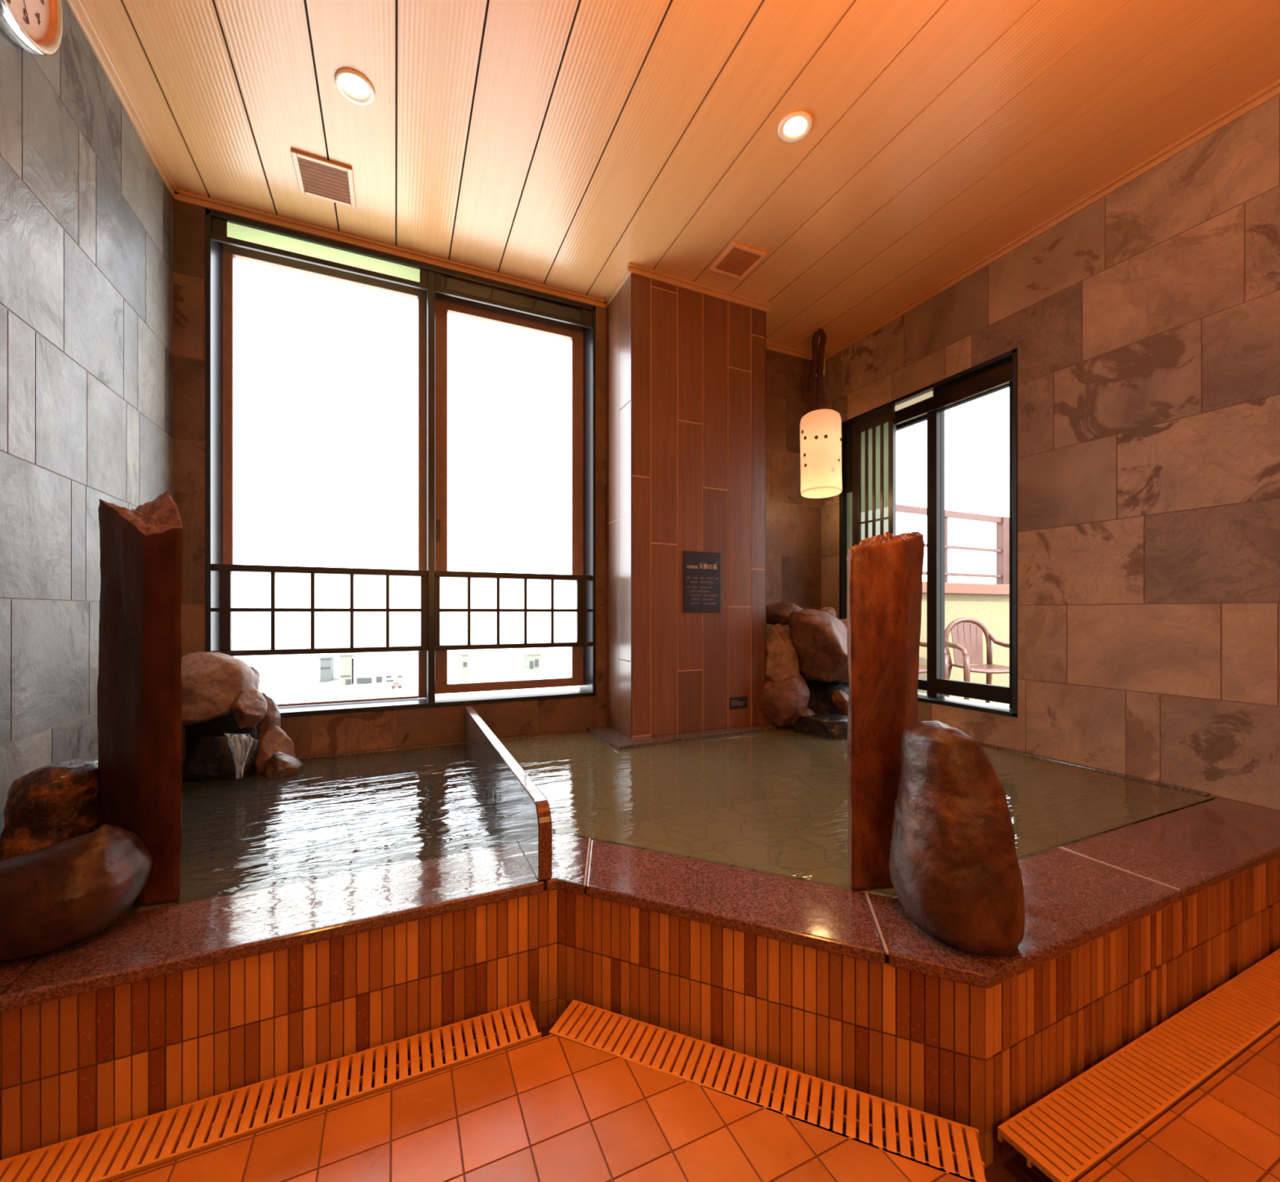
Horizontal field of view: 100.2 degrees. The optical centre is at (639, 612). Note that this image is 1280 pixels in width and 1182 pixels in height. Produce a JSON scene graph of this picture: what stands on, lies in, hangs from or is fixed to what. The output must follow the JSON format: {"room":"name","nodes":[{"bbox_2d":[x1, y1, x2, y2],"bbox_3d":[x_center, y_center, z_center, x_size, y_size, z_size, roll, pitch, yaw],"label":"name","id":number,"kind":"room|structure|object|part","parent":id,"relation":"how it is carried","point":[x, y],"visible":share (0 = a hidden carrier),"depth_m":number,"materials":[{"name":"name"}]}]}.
{"room":"spa","nodes":[
{"label":"spa","id":0,"kind":"room"},
{"bbox_2d":[0,0,173,836],"bbox_3d":[-0.880,-0.290,0.019,0.122,2.470,4.166,0,0,-25],"label":"wall","id":1,"kind":"structure","parent":0,"point":[86,211],"depth_m":1.32,"materials":[{"name":"grey stone"}]},
{"bbox_2d":[0,0,62,56],"bbox_3d":[-1.272,-1.351,1.071,0.040,0.346,0.346,0,0,-25],"label":"wall clock","id":2,"kind":"object","parent":1,"relation":"attached to","point":[35,27],"visible":1,"depth_m":1.15,"materials":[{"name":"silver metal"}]},
{"bbox_2d":[66,0,177,199],"bbox_3d":[-0.816,-1.510,0.048,0.022,0.030,4.166,0,0,-25],"label":"trim","id":3,"kind":"structure","parent":1,"relation":"attached to","point":[77,6],"depth_m":1.54,"materials":[{"name":"brown wood"}]},
{"bbox_2d":[173,200,821,799],"bbox_3d":[-0.344,-0.290,2.663,3.253,2.470,0.202,0,0,-25],"label":"wall","id":4,"kind":"structure","parent":0,"point":[793,520],"depth_m":2.36,"materials":[{"name":"brown stone"}]},
{"bbox_2d":[173,189,606,308],"bbox_3d":[-0.924,-1.510,2.277,1.678,0.030,0.022,0,0,-25],"label":"trim","id":5,"kind":"structure","parent":4,"relation":"attached to","point":[182,196],"depth_m":2.20,"materials":[{"name":"brown wood"}]},
{"bbox_2d":[205,208,595,717],"bbox_3d":[-0.951,-0.543,2.383,1.525,1.896,0.206,0,0,-25],"label":"window","id":6,"kind":"structure","parent":4,"relation":"in","point":[438,291],"depth_m":2.30,"materials":[{"name":"black metal"}]},
{"bbox_3d":[-1.247,-1.439,2.152,0.670,0.060,0.001,0,0,-25],"label":"transom pane","id":7,"kind":"part","parent":6,"relation":"part of","materials":[{"name":"green glass"}]},
{"bbox_3d":[-1.307,-0.542,2.282,0.760,1.852,0.035,0,0,-25],"label":"sash","id":8,"kind":"part","parent":6,"relation":"part of","materials":[{"name":"glass"}]},
{"bbox_3d":[-1.249,-0.007,2.173,0.666,0.300,0.001,0,0,-25],"label":"frosted panel","id":9,"kind":"part","parent":6,"relation":"part of","materials":[{"name":"white glass"}]},
{"bbox_3d":[-0.922,-0.009,2.320,1.493,0.347,0.030,0,0,-25],"label":"lattice railing","id":10,"kind":"part","parent":6,"relation":"part of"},
{"bbox_3d":[-0.922,0.153,2.320,1.493,0.021,0.030,0,0,-25],"label":"rail","id":11,"kind":"part","parent":6,"relation":"part of","materials":[{"name":"brown wood"}]},
{"bbox_3d":[-0.922,-0.170,2.320,1.493,0.026,0.030,0,0,-25],"label":"rail","id":12,"kind":"part","parent":6,"relation":"part of","materials":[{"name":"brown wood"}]},
{"bbox_3d":[-0.917,-0.375,2.434,0.014,0.100,0.004,0,0,-25],"label":"sash handle","id":13,"kind":"part","parent":6,"relation":"part of","materials":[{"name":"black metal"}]},
{"bbox_3d":[-0.593,-0.007,2.473,0.625,0.300,0.001,0,0,-25],"label":"frosted panel","id":14,"kind":"part","parent":6,"relation":"part of","materials":[{"name":"white glass"}]},
{"bbox_3d":[-0.619,-0.549,2.591,0.714,1.838,0.035,0,0,-25],"label":"sash","id":15,"kind":"part","parent":6,"relation":"part of","materials":[{"name":"glass"}]},
{"bbox_3d":[-0.573,-1.439,2.461,0.633,0.060,0.006,0,0,-25],"label":"transom pane","id":16,"kind":"part","parent":6,"relation":"part of","materials":[{"name":"clear glass"}]},
{"bbox_2d":[765,342,812,360],"bbox_3d":[0.795,-1.510,3.062,0.648,0.030,0.022,0,0,-25],"label":"trim","id":17,"kind":"structure","parent":4,"relation":"attached to","point":[770,346],"depth_m":3.09,"materials":[{"name":"brown wood"}]},
{"bbox_2d":[92,844,1057,1181],"bbox_3d":[0.846,0.920,0.057,3.253,0.070,3.000,0,0,-25],"label":"floor","id":18,"kind":"structure","parent":0,"point":[1012,1166],"depth_m":0.86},
{"bbox_2d":[0,1000,541,1181],"bbox_3d":[-0.659,0.825,0.876,0.985,0.021,0.098,0,0,-25],"label":"drain grating","id":19,"kind":"object","parent":18,"relation":"on","point":[76,1159],"visible":1,"depth_m":0.88,"materials":[{"name":"plastic"}]},
{"bbox_2d":[0,723,1279,1167],"bbox_3d":[0.098,0.747,1.694,3.047,0.387,1.926,0,0,-25],"label":"bath","id":20,"kind":"object","parent":18,"relation":"on","point":[703,892],"visible":0.68,"depth_m":1.06,"materials":[{"name":"red stone"}]},
{"bbox_2d":[0,758,97,862],"bbox_3d":[-1.229,0.443,1.124,0.173,0.272,0.176,0,0,-2],"label":"boulder","id":21,"kind":"object","parent":20,"relation":"on","point":[55,802],"visible":0.53,"depth_m":1.07,"materials":[{"name":"brown stone"}]},
{"bbox_2d":[0,823,152,963],"bbox_3d":[-1.054,0.476,0.954,0.300,0.200,0.214,0,0,0],"label":"boulder","id":22,"kind":"object","parent":20,"relation":"on","point":[56,896],"visible":1,"depth_m":0.90,"materials":[{"name":"brown stone"}]},
{"bbox_2d":[97,489,182,906],"bbox_3d":[-1.046,0.151,1.130,0.326,0.839,0.100,0,0,26],"label":"stone pillar","id":23,"kind":"structure","parent":20,"relation":"on","point":[140,690],"depth_m":1.05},
{"bbox_2d":[182,731,259,783],"bbox_3d":[-1.477,0.497,1.864,0.270,0.169,0.150,0,0,1],"label":"rock","id":24,"kind":"object","parent":20,"relation":"on","point":[211,758],"visible":0.77,"depth_m":1.81,"materials":[{"name":"stone"}]},
{"bbox_2d":[184,713,258,751],"bbox_3d":[-1.496,0.401,1.899,0.275,0.190,0.072,0,0,0],"label":"rock","id":25,"kind":"object","parent":24,"relation":"on","point":[227,723],"visible":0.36,"depth_m":1.87,"materials":[{"name":"black stone"}]},
{"bbox_2d":[181,651,259,725],"bbox_3d":[-1.498,0.267,1.876,0.267,0.262,0.233,0,0,8],"label":"rock","id":26,"kind":"object","parent":25,"relation":"on","point":[211,682],"visible":0.59,"depth_m":1.80,"materials":[{"name":"brown stone"}]},
{"bbox_2d":[230,688,267,728],"bbox_3d":[-1.346,0.330,1.838,0.088,0.134,0.118,0,0,3],"label":"rock","id":27,"kind":"object","parent":26,"relation":"attached to","point":[248,708],"visible":1,"depth_m":1.82,"materials":[{"name":"brown stone"}]},
{"bbox_2d":[249,666,260,684],"bbox_3d":[-1.431,0.276,1.957,0.061,0.163,0.081,0,0,-7],"label":"rock","id":28,"kind":"object","parent":26,"relation":"on","point":[253,668],"visible":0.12,"depth_m":1.97,"materials":[{"name":"grey stone"}]},
{"bbox_2d":[253,725,296,778],"bbox_3d":[-1.335,0.497,1.953,0.144,0.213,0.133,0,0,-25],"label":"rock","id":29,"kind":"object","parent":20,"relation":"on","point":[277,740],"visible":0.54,"depth_m":1.93,"materials":[{"name":"brown stone"}]},
{"bbox_2d":[257,693,280,734],"bbox_3d":[-1.373,0.398,1.967,0.093,0.208,0.090,0,0,-25],"label":"rock","id":30,"kind":"object","parent":29,"relation":"on","point":[272,718],"visible":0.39,"depth_m":1.95,"materials":[{"name":"brown stone"}]},
{"bbox_2d":[262,751,305,780],"bbox_3d":[-1.268,0.537,1.907,0.128,0.092,0.120,0,0,-25],"label":"rock","id":31,"kind":"object","parent":29,"relation":"on","point":[281,765],"visible":1,"depth_m":1.87,"materials":[{"name":"brown stone"}]},
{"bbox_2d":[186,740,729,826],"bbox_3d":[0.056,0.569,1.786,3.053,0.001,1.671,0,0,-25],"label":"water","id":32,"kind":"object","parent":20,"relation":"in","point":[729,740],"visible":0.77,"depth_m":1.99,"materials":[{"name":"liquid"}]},
{"bbox_2d":[223,732,252,778],"bbox_3d":[-1.293,0.457,1.724,0.106,0.138,0.045,0,0,31],"label":"water stream","id":33,"kind":"object","parent":32,"relation":"on","point":[236,746],"visible":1,"depth_m":1.70,"materials":[{"name":"white"}]},
{"bbox_2d":[792,713,847,749],"bbox_3d":[0.925,0.545,2.517,0.326,0.146,0.278,0,0,-25],"label":"rock","id":34,"kind":"object","parent":32,"relation":"on","point":[824,730],"visible":0.64,"depth_m":2.45,"materials":[{"name":"stone"}]},
{"bbox_2d":[791,708,815,725],"bbox_3d":[0.793,0.512,2.567,0.117,0.104,0.120,0,0,-25],"label":"rock","id":35,"kind":"object","parent":34,"relation":"on","point":[802,712],"visible":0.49,"depth_m":2.54,"materials":[{"name":"brown stone"}]},
{"bbox_2d":[831,689,848,715],"bbox_3d":[0.986,0.436,2.603,0.091,0.119,0.104,0,0,-25],"label":"rock","id":36,"kind":"object","parent":34,"relation":"on","point":[839,698],"visible":0.74,"depth_m":2.58,"materials":[{"name":"brown stone"}]},
{"bbox_2d":[464,706,551,880],"bbox_3d":[-0.480,0.658,1.750,0.030,0.494,1.340,0,0,-25],"label":"glass partition","id":37,"kind":"object","parent":20,"relation":"on","point":[506,808],"visible":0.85,"depth_m":1.54,"materials":[{"name":"glass"}]},
{"bbox_2d":[760,675,809,728],"bbox_3d":[0.716,0.441,2.659,0.238,0.272,0.224,0,0,-25],"label":"rock","id":38,"kind":"object","parent":20,"relation":"on","point":[780,700],"visible":0.72,"depth_m":2.57,"materials":[{"name":"brown stone"}]},
{"bbox_2d":[765,623,799,682],"bbox_3d":[0.709,0.227,2.697,0.180,0.345,0.203,0,0,-6],"label":"rock","id":39,"kind":"object","parent":38,"relation":"on","point":[782,662],"visible":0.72,"depth_m":2.64,"materials":[{"name":"brown stone"}]},
{"bbox_2d":[765,601,803,625],"bbox_3d":[0.745,0.004,2.814,0.200,0.124,0.227,0,0,-25],"label":"rock","id":40,"kind":"object","parent":39,"relation":"on","point":[781,612],"visible":0.74,"depth_m":2.74,"materials":[{"name":"brown stone"}]},
{"bbox_2d":[792,672,848,734],"bbox_3d":[1.007,0.454,2.820,0.426,0.397,0.254,0,0,5],"label":"rock","id":41,"kind":"object","parent":20,"relation":"on","point":[820,702],"visible":0.13,"depth_m":2.72,"materials":[{"name":"brown stone"}]},
{"bbox_2d":[788,608,848,682],"bbox_3d":[0.918,0.164,2.666,0.353,0.366,0.342,0,0,-25],"label":"rock","id":42,"kind":"object","parent":41,"relation":"on","point":[819,638],"visible":0.82,"depth_m":2.57,"materials":[{"name":"brown stone"}]},
{"bbox_2d":[840,618,847,628],"bbox_3d":[1.110,0.193,2.787,0.174,0.324,0.184,0,0,-25],"label":"rock","id":43,"kind":"object","parent":41,"relation":"on","point":[844,620],"visible":0.02,"depth_m":2.80,"materials":[{"name":"brown stone"}]},
{"bbox_2d":[819,606,836,617],"bbox_3d":[1.006,0.021,2.864,0.098,0.106,0.100,0,0,3],"label":"rock","id":44,"kind":"object","parent":43,"relation":"on","point":[830,610],"visible":0.36,"depth_m":2.84,"materials":[{"name":"brown stone"}]},
{"bbox_2d":[846,531,924,891],"bbox_3d":[0.532,0.192,1.172,0.252,0.758,0.113,0,0,-44],"label":"wooden post","id":45,"kind":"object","parent":20,"relation":"on","point":[885,571],"depth_m":1.10,"materials":[{"name":"brown wood"}]},
{"bbox_2d":[888,720,1025,955],"bbox_3d":[0.571,0.389,0.980,0.197,0.376,0.212,0,0,-3],"label":"boulder","id":46,"kind":"object","parent":20,"relation":"on","point":[954,868],"visible":1,"depth_m":0.91,"materials":[{"name":"brown stone"}]},
{"bbox_2d":[549,999,986,1181],"bbox_3d":[0.178,0.825,0.943,0.731,0.021,0.094,0,0,23],"label":"drain grating","id":47,"kind":"object","parent":18,"relation":"on","point":[613,1033],"visible":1,"depth_m":0.92,"materials":[{"name":"plastic"}]},
{"bbox_2d":[997,948,1279,1181],"bbox_3d":[1.244,0.825,1.106,1.447,0.021,0.094,0,0,-25],"label":"drain grating","id":48,"kind":"object","parent":18,"relation":"on","point":[1070,1131],"visible":1,"depth_m":0.93,"materials":[{"name":"plastic"}]},
{"bbox_2d":[80,0,1279,354],"bbox_3d":[0.542,-1.585,0.724,3.253,0.120,4.466,0,0,-25],"label":"ceiling","id":49,"kind":"structure","parent":0,"point":[566,144],"depth_m":1.65,"materials":[{"name":"beige wood"}]},
{"bbox_2d":[290,148,355,208],"bbox_3d":[-1.106,-1.520,1.883,0.179,0.010,0.192,0,0,-25],"label":"ceiling vent","id":50,"kind":"object","parent":49,"relation":"in","point":[317,177],"visible":1,"depth_m":1.87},
{"bbox_2d":[297,156,351,203],"bbox_3d":[-1.106,-1.521,1.883,0.147,0.006,0.158,0,0,-25],"label":"grille","id":51,"kind":"object","parent":50,"relation":"attached to","point":[317,178],"depth_m":1.88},
{"bbox_2d":[334,68,375,105],"bbox_3d":[-0.826,-1.523,1.551,0.104,0.012,0.104,0,0,-25],"label":"recessed light","id":52,"kind":"object","parent":49,"relation":"in","point":[353,86],"visible":1,"depth_m":1.55,"materials":[{"name":"white paint"}]},
{"bbox_2d":[626,262,771,312],"bbox_3d":[0.296,-1.510,2.499,0.767,0.030,0.022,0,0,-25],"label":"trim","id":53,"kind":"structure","parent":49,"relation":"attached to","point":[631,268],"depth_m":2.48,"materials":[{"name":"brown wood"}]},
{"bbox_2d":[709,241,766,279],"bbox_3d":[0.422,-1.520,2.318,0.170,0.010,0.186,0,0,-25],"label":"ceiling vent","id":54,"kind":"object","parent":49,"relation":"in","point":[738,260],"visible":1,"depth_m":2.31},
{"bbox_2d":[714,247,760,275],"bbox_3d":[0.422,-1.521,2.318,0.138,0.006,0.152,0,0,-25],"label":"grille","id":55,"kind":"object","parent":54,"relation":"attached to","point":[734,261],"depth_m":2.31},
{"bbox_2d":[777,111,812,142],"bbox_3d":[0.486,-1.523,1.678,0.104,0.012,0.104,0,0,-25],"label":"recessed light","id":56,"kind":"object","parent":49,"relation":"in","point":[796,128],"visible":1,"depth_m":1.68,"materials":[{"name":"white paint"}]},
{"bbox_2d":[800,328,842,498],"bbox_3d":[0.973,-1.080,2.881,0.221,0.890,0.228,0,0,-25],"label":"pendant lamp","id":57,"kind":"object","parent":49,"relation":"hanging from","point":[820,428],"visible":1,"depth_m":2.81,"materials":[{"name":"beige paper"}]},
{"bbox_3d":[0.973,-0.854,2.881,0.212,0.428,0.212,2,-3,-25],"label":"lamp shade","id":58,"kind":"part","parent":57,"relation":"part of","materials":[{"name":"beige paper"}]},
{"bbox_2d":[606,273,765,737],"bbox_3d":[0.229,-0.486,2.647,0.731,2.077,0.307,0,0,-25],"label":"wall pillar","id":59,"kind":"structure","parent":0,"point":[686,368],"depth_m":2.49,"materials":[{"name":"wood"}]},
{"bbox_2d":[603,265,631,307],"bbox_3d":[-0.112,-1.510,2.492,0.022,0.030,0.305,0,0,-25],"label":"trim","id":60,"kind":"structure","parent":59,"relation":"attached to","point":[624,274],"depth_m":2.48,"materials":[{"name":"brown wood"}]},
{"bbox_2d":[683,551,720,612],"bbox_3d":[0.291,-0.144,2.503,0.201,0.282,0.007,0,0,-25],"label":"wall sign","id":61,"kind":"object","parent":59,"relation":"attached to","point":[701,570],"visible":1,"depth_m":2.50,"materials":[{"name":"black plastic"}]},
{"bbox_2d":[729,696,747,709],"bbox_3d":[0.477,0.434,2.588,0.101,0.057,0.006,0,0,-25],"label":"wall plate","id":62,"kind":"object","parent":59,"relation":"attached to","point":[740,702],"visible":1,"depth_m":2.59,"materials":[{"name":"black plastic"}]},
{"bbox_2d":[111,1025,1279,1181],"bbox_3d":[0.865,0.850,0.017,3.053,0.070,2.712,0,0,-25],"label":"floor","id":63,"kind":"structure","parent":0,"point":[551,1108],"depth_m":0.83,"materials":[{"name":"tile"}]},
{"bbox_2d":[821,93,1279,811],"bbox_3d":[2.005,-0.290,1.337,0.122,2.470,4.166,0,0,-25],"label":"wall","id":64,"kind":"structure","parent":0,"point":[1144,324],"depth_m":1.82,"materials":[{"name":"brown stone"}]},
{"bbox_2d":[815,354,825,377],"bbox_3d":[1.054,-1.450,3.143,0.040,0.120,0.050,0,0,-25],"label":"junction box","id":65,"kind":"object","parent":64,"relation":"attached to","point":[824,372],"visible":0.22,"depth_m":3.13,"materials":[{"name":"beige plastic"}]},
{"bbox_2d":[839,347,1017,717],"bbox_3d":[1.409,-0.328,2.661,0.146,1.514,0.965,0,0,-25],"label":"window","id":66,"kind":"structure","parent":64,"relation":"in","point":[929,403],"depth_m":2.60,"materials":[{"name":"black metal"}]},
{"bbox_3d":[1.196,-0.138,3.041,0.001,1.095,0.057,0,0,-25],"label":"edge panel","id":67,"kind":"part","parent":66,"relation":"part of","materials":[{"name":"black metal"}]},
{"bbox_2d":[852,405,896,546],"bbox_3d":[1.258,-0.328,2.887,0.024,1.476,0.271,0,0,-25],"label":"lattice screen","id":68,"kind":"object","parent":66,"relation":"attached to","point":[874,435],"visible":0.52,"depth_m":2.87,"materials":[{"name":"brown wood"}]},
{"bbox_3d":[1.265,-0.093,2.879,0.001,0.924,0.193,0,0,-25],"label":"paper panel","id":69,"kind":"part","parent":68,"relation":"part of","materials":[{"name":"beige paper"}]},
{"bbox_3d":[1.265,-0.777,2.879,0.001,0.445,0.193,0,0,-25],"label":"paper panel","id":70,"kind":"part","parent":68,"relation":"part of","materials":[{"name":"beige paper"}]},
{"bbox_2d":[894,391,933,411],"bbox_3d":[1.361,-1.053,2.667,0.005,0.026,0.210,0,0,-25],"label":"window pane","id":71,"kind":"object","parent":66,"relation":"attached to","point":[926,397],"depth_m":2.66,"materials":[{"name":"glass"}]},
{"bbox_3d":[1.371,-0.297,2.859,0.030,1.415,0.531,0,0,-25],"label":"sash","id":72,"kind":"part","parent":66,"relation":"part of","materials":[{"name":"clear glass"}]},
{"bbox_3d":[1.452,-1.021,2.501,0.020,0.092,0.598,0,0,-25],"label":"head panel","id":73,"kind":"part","parent":66,"relation":"part of","materials":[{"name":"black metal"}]},
{"bbox_3d":[1.520,-0.297,2.447,0.030,1.415,0.442,0,0,-25],"label":"sash","id":74,"kind":"part","parent":66,"relation":"part of","materials":[{"name":"clear glass"}]},
{"bbox_2d":[824,79,1279,359],"bbox_3d":[1.941,-1.510,1.308,0.022,0.030,4.166,0,0,-25],"label":"trim","id":75,"kind":"structure","parent":64,"relation":"attached to","point":[1273,90],"depth_m":1.95,"materials":[{"name":"brown wood"}]},
{"label":"outside","id":76,"kind":"structure","parent":0,"visible":0},
{"bbox_2d":[235,646,579,703],"bbox_3d":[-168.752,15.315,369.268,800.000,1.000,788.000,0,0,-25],"label":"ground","id":77,"kind":"structure","parent":76,"point":[276,671],"depth_m":131.58,"materials":[{"name":"white"}]},
{"bbox_2d":[337,653,355,685],"bbox_3d":[-61.686,11.586,112.864,2.779,6.458,8.600,0,0,-25],"label":"building","id":78,"kind":"structure","parent":77,"relation":"on","point":[346,661],"depth_m":109.30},
{"bbox_2d":[351,651,417,684],"bbox_3d":[-55.123,11.887,116.854,12.970,5.857,10.600,0,0,-25],"label":"building","id":79,"kind":"structure","parent":77,"relation":"on","point":[373,668],"depth_m":112.38,"materials":[{"name":"white"}]},
{"bbox_2d":[391,680,402,688],"bbox_3d":[-47.772,14.111,105.086,2.000,1.392,1.700,0,0,-25],"label":"car","id":80,"kind":"object","parent":77,"relation":"on","point":[396,683],"visible":1,"depth_m":104.46,"materials":[{"name":"red paint"}]},
{"bbox_2d":[457,651,470,679],"bbox_3d":[-40.299,11.933,122.245,1.966,5.763,6.600,0,0,-25],"label":"building","id":81,"kind":"structure","parent":77,"relation":"on","point":[463,655],"depth_m":119.63,"materials":[{"name":"white"}]},
{"bbox_2d":[521,651,542,670],"bbox_3d":[-28.454,12.665,141.202,3.938,4.301,6.600,0,0,-25],"label":"building","id":82,"kind":"structure","parent":77,"relation":"on","point":[531,660],"depth_m":138.63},
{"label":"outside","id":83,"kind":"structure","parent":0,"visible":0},
{"bbox_2d":[259,676,339,694],"bbox_3d":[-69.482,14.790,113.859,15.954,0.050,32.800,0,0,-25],"label":"road","id":84,"kind":"structure","parent":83,"point":[315,682],"depth_m":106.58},
{"bbox_2d":[318,654,335,681],"bbox_3d":[-68.981,12.171,117.966,2.628,5.288,6.600,0,0,-25],"label":"building","id":85,"kind":"structure","parent":84,"relation":"on","point":[326,661],"depth_m":115.35,"materials":[{"name":"white"}]},
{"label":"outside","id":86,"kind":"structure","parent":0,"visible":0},
{"bbox_2d":[949,695,1008,706],"bbox_3d":[6.227,1.065,3.780,9.530,0.200,7.700,0,0,-25],"label":"floor","id":87,"kind":"structure","parent":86,"point":[953,696],"depth_m":5.87,"materials":[{"name":"white"}]},
{"bbox_2d":[918,641,949,697],"bbox_3d":[2.689,0.509,5.483,0.611,0.922,0.639,0,0,-15],"label":"garden chair","id":88,"kind":"object","parent":87,"relation":"on","point":[922,668],"visible":0.07,"depth_m":5.26,"materials":[{"name":"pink plastic"}]},
{"bbox_3d":[2.697,0.564,5.455,0.465,0.058,0.460,0,0,-15],"label":"seat","id":89,"kind":"part","parent":88,"relation":"part of","materials":[{"name":"brown plastic"}]},
{"bbox_3d":[2.948,0.333,5.532,0.084,0.239,0.558,0,0,-19],"label":"armrest","id":90,"kind":"part","parent":88,"relation":"part of","materials":[{"name":"brown plastic"}]},
{"bbox_3d":[3.012,0.690,5.274,0.056,0.553,0.075,0,0,-37],"label":"leg","id":91,"kind":"part","parent":88,"relation":"part of","materials":[{"name":"brown plastic"}]},
{"bbox_2d":[917,581,1008,693],"bbox_3d":[4.846,0.305,7.030,9.340,1.320,0.360,0,0,-25],"label":"wall","id":92,"kind":"structure","parent":87,"relation":"on","point":[986,603],"depth_m":6.62,"materials":[{"name":"beige paint"}]},
{"bbox_2d":[896,504,1008,584],"bbox_3d":[4.860,-0.800,7.048,8.900,0.890,0.100,0,0,-25],"label":"terrace railing","id":93,"kind":"object","parent":92,"relation":"on","point":[1002,550],"visible":0.09,"depth_m":6.80,"materials":[{"name":"metal"}]},
{"bbox_3d":[4.860,-1.205,7.048,8.900,0.080,0.060,0,0,-25],"label":"rail","id":94,"kind":"part","parent":93,"relation":"part of","materials":[{"name":"pink metal"}]},
{"bbox_3d":[4.860,-0.472,7.048,8.900,0.035,0.060,0,0,-25],"label":"rail","id":95,"kind":"part","parent":93,"relation":"part of","materials":[{"name":"pink metal"}]},
{"bbox_3d":[4.860,-0.802,7.048,8.900,0.035,0.060,0,0,-25],"label":"rail","id":96,"kind":"part","parent":93,"relation":"part of","materials":[{"name":"metal"}]},
{"bbox_3d":[4.738,-0.800,6.992,0.130,0.890,0.100,0,0,-25],"label":"post","id":97,"kind":"part","parent":93,"relation":"part of","materials":[{"name":"pink metal"}]},
{"bbox_2d":[944,617,1008,702],"bbox_3d":[3.459,0.509,5.457,0.611,0.922,0.639,0,0,5],"label":"garden chair","id":98,"kind":"object","parent":87,"relation":"on","point":[966,644],"visible":0.82,"depth_m":5.67,"materials":[{"name":"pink plastic"}]},
{"bbox_3d":[3.264,0.749,5.717,0.056,0.442,0.160,0,0,-16],"label":"leg","id":99,"kind":"part","parent":98,"relation":"part of","materials":[{"name":"brown plastic"}]},
{"bbox_3d":[3.197,0.333,5.465,0.084,0.239,0.558,0,0,10],"label":"armrest","id":100,"kind":"part","parent":98,"relation":"part of","materials":[{"name":"brown plastic"}]},
{"bbox_3d":[3.175,0.690,5.200,0.056,0.553,0.075,0,0,28],"label":"leg","id":101,"kind":"part","parent":98,"relation":"part of","materials":[{"name":"brown plastic"}]},
{"bbox_3d":[3.481,0.299,5.687,0.495,0.503,0.124,0,0,5],"label":"backrest","id":102,"kind":"part","parent":98,"relation":"part of","materials":[{"name":"brown plastic"}]},
{"bbox_3d":[3.457,0.564,5.428,0.465,0.058,0.460,0,0,5],"label":"seat","id":103,"kind":"part","parent":98,"relation":"part of","materials":[{"name":"brown plastic"}]},
{"bbox_3d":[3.701,0.749,5.675,0.056,0.442,0.160,0,0,27],"label":"leg","id":104,"kind":"part","parent":98,"relation":"part of","materials":[{"name":"brown plastic"}]},
{"bbox_3d":[3.719,0.333,5.415,0.084,0.239,0.558,0,0,1],"label":"armrest","id":105,"kind":"part","parent":98,"relation":"part of","materials":[{"name":"brown plastic"}]}
]}

